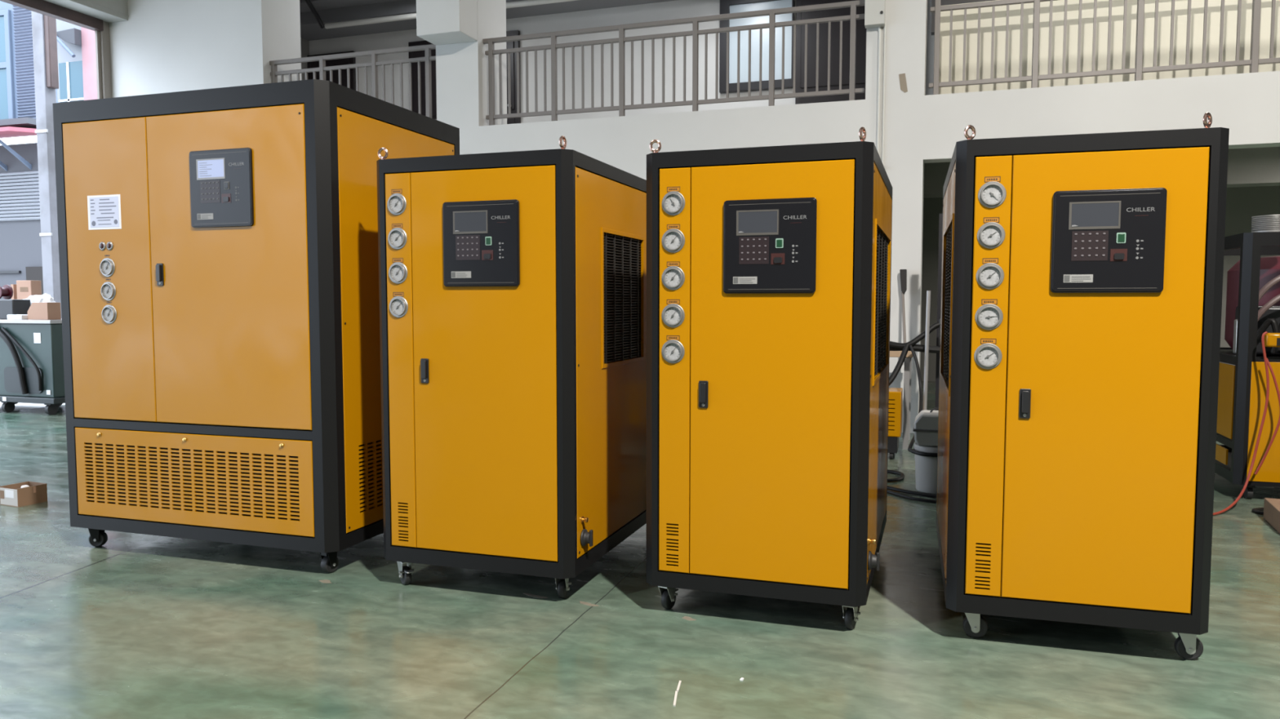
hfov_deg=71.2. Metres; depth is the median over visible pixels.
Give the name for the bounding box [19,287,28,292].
print
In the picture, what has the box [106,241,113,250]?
lamp
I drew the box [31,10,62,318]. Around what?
post
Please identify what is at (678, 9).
wall
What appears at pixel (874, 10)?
junction box
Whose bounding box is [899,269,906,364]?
brush
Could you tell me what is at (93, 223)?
print
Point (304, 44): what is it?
wall
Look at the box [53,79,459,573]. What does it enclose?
industrial chiller
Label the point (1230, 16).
wall partition
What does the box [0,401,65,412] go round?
ground
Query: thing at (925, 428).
canister
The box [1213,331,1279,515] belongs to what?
cable
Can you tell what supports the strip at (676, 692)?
on the floor at (132, 625)
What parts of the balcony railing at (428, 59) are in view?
post, post, rail, rail, post, post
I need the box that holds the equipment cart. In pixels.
[0,318,65,414]
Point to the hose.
(902, 476)
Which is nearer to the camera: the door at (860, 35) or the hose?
the hose
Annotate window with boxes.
[0,0,57,299]
[56,18,97,102]
[719,0,795,93]
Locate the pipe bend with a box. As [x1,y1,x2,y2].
[304,0,324,28]
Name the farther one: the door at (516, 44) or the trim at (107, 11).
the door at (516, 44)
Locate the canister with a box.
[912,407,938,447]
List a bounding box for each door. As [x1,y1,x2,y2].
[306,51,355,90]
[408,40,436,119]
[506,30,520,124]
[795,0,866,104]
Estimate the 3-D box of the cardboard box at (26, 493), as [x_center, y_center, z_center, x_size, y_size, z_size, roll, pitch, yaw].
[-3.382,0.738,4.902,0.157,0.100,0.157,2,4,24]
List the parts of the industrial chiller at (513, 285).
gauge panel, brake lever, handle, control panel, door, drain knob, panel, condenser frame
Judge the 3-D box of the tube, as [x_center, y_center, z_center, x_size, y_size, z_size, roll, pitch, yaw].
[2.027,0.104,6.333,0.028,1.181,0.089,2,4,30]
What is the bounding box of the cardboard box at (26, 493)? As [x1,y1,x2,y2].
[0,481,47,506]
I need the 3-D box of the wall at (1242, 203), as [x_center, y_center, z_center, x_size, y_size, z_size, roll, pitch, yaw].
[7.348,-0.931,11.329,7.600,2.600,0.200,1,4,18]
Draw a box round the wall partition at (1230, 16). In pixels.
[938,0,1279,94]
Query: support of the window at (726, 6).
in the wall at (678, 9)
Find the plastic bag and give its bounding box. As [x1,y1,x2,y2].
[23,293,55,306]
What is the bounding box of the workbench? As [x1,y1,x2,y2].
[889,351,912,449]
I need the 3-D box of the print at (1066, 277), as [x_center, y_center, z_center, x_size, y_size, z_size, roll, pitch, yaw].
[1.322,-0.245,2.699,0.073,0.019,0.001,1,4,17]
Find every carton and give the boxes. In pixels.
[16,280,41,299]
[27,302,61,319]
[1263,497,1279,533]
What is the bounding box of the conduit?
[876,22,886,168]
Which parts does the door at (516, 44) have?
panel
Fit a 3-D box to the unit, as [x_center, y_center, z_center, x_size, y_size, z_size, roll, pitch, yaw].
[1.662,0.451,6.392,0.400,0.480,0.300,1,4,18]
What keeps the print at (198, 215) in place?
attached to the industrial chiller at (219, 257)
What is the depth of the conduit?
7.40 m
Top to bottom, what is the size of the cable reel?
0.150 m
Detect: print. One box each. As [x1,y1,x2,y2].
[0,490,4,498]
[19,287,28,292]
[90,199,117,226]
[197,214,211,219]
[451,271,455,277]
[733,277,755,283]
[1064,275,1090,281]
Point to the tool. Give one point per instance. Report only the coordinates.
(1271, 340)
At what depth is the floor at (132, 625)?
2.93 m
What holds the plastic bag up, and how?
on the equipment cart
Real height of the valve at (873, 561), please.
0.064 m
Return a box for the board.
[10,284,17,299]
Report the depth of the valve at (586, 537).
3.28 m
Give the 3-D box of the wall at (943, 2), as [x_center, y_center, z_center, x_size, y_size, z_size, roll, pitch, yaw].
[6.185,-3.842,7.145,7.300,1.750,0.100,1,4,18]
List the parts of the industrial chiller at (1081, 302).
panel, condenser frame, gauge panel, handle, door, control panel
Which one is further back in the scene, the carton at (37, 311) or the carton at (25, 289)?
the carton at (25, 289)
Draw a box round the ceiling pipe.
[324,0,577,29]
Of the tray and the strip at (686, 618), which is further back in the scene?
the tray
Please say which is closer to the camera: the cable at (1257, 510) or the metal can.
the cable at (1257, 510)
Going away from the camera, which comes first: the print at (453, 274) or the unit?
the print at (453, 274)
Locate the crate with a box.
[0,299,30,319]
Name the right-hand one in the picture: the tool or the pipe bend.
the tool
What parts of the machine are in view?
panel, tank, panel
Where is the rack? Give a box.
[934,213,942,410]
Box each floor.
[0,381,1279,718]
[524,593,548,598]
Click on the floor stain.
(323, 580)
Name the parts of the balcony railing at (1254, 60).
post, rail, post, rail, post, post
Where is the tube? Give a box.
[922,290,930,410]
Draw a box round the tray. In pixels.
[0,318,62,324]
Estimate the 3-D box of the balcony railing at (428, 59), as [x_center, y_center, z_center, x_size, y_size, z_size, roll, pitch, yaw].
[-2.967,-2.711,9.170,2.100,0.850,0.048,1,4,18]
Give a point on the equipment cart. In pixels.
(32, 358)
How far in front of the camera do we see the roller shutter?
18.92 m
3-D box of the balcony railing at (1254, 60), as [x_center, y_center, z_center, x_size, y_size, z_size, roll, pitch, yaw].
[4.219,-2.556,6.794,3.960,0.850,0.048,1,4,18]
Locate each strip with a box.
[579,601,599,606]
[673,690,677,706]
[676,680,681,692]
[682,616,696,620]
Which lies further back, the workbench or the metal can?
the workbench
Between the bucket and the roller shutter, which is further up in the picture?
the roller shutter
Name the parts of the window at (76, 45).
stay rod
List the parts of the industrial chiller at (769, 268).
gauge panel, handle, control panel, door, drain knob, panel, condenser frame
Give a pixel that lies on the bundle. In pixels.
(911, 345)
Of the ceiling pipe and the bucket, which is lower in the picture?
the bucket
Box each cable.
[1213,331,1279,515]
[1251,507,1263,515]
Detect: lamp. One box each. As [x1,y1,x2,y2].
[98,241,106,250]
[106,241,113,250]
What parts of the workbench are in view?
leg, leg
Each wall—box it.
[109,0,1279,433]
[300,37,309,79]
[308,0,934,123]
[920,186,1279,381]
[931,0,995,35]
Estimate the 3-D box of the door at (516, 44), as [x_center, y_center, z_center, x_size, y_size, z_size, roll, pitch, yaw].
[-2.034,-3.464,12.211,0.830,1.960,0.120,1,4,18]
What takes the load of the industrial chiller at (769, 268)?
on the floor at (132, 625)
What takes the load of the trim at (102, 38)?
attached to the wall
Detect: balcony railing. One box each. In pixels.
[269,44,436,119]
[482,0,865,125]
[928,0,1279,94]
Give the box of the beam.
[416,0,477,45]
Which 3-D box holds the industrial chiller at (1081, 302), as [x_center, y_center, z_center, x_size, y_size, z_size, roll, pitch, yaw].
[1.521,0.062,3.305,0.756,1.656,1.243,1,4,17]
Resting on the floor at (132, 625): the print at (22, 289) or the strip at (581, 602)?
the strip at (581, 602)
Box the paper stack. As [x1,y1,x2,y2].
[7,314,27,319]
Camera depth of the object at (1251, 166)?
8.70 m
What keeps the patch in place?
attached to the wall at (163, 46)
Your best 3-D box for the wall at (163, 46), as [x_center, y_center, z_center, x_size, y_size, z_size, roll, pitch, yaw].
[1.770,-2.856,7.778,16.040,6.900,0.600,1,4,18]
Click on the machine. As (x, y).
(1253, 282)
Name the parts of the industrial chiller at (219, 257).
data plate, gauge panel, handle, louvre panel, control panel, door, panel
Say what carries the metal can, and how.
on the machine
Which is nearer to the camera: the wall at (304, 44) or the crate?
the crate
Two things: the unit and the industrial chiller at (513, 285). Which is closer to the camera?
the industrial chiller at (513, 285)
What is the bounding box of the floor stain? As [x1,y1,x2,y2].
[319,579,331,582]
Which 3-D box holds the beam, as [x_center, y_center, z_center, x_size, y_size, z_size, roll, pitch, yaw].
[-1.824,-4.692,8.356,0.460,3.310,0.340,1,4,18]
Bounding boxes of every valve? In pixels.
[580,528,592,546]
[867,551,879,570]
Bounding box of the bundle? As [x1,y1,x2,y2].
[888,319,940,457]
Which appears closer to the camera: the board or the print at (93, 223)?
the print at (93, 223)
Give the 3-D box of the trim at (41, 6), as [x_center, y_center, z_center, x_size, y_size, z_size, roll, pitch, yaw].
[-8.281,-3.234,2.910,0.100,0.115,14.700,1,4,18]
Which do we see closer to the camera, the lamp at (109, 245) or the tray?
the lamp at (109, 245)
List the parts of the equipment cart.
frame, plate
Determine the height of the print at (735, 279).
0.019 m
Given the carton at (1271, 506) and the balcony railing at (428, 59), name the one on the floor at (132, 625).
the carton at (1271, 506)
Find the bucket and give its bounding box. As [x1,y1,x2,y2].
[913,442,937,493]
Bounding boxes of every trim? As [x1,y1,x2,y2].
[0,0,103,31]
[44,0,128,22]
[94,21,111,99]
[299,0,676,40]
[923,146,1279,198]
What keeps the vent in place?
attached to the machine
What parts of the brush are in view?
handle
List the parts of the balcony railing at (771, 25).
post, post, post, rail, rail, rail, post, post, post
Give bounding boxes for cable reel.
[0,284,13,299]
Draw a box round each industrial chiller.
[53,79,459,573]
[376,135,646,598]
[646,126,892,629]
[936,112,1229,659]
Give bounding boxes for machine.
[1214,231,1279,499]
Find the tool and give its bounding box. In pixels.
[1264,333,1279,346]
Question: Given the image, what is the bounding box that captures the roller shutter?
[0,170,40,222]
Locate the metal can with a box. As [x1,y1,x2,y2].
[1250,214,1279,232]
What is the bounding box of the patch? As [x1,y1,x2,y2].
[898,73,907,93]
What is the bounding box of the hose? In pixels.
[887,469,936,503]
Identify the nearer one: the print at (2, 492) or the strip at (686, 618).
the strip at (686, 618)
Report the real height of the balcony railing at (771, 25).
0.850 m
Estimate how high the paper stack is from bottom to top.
0.050 m
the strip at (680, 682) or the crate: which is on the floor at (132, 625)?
the strip at (680, 682)
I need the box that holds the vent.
[1215,444,1228,465]
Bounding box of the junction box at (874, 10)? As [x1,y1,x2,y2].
[864,0,885,28]
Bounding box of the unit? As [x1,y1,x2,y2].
[888,387,902,459]

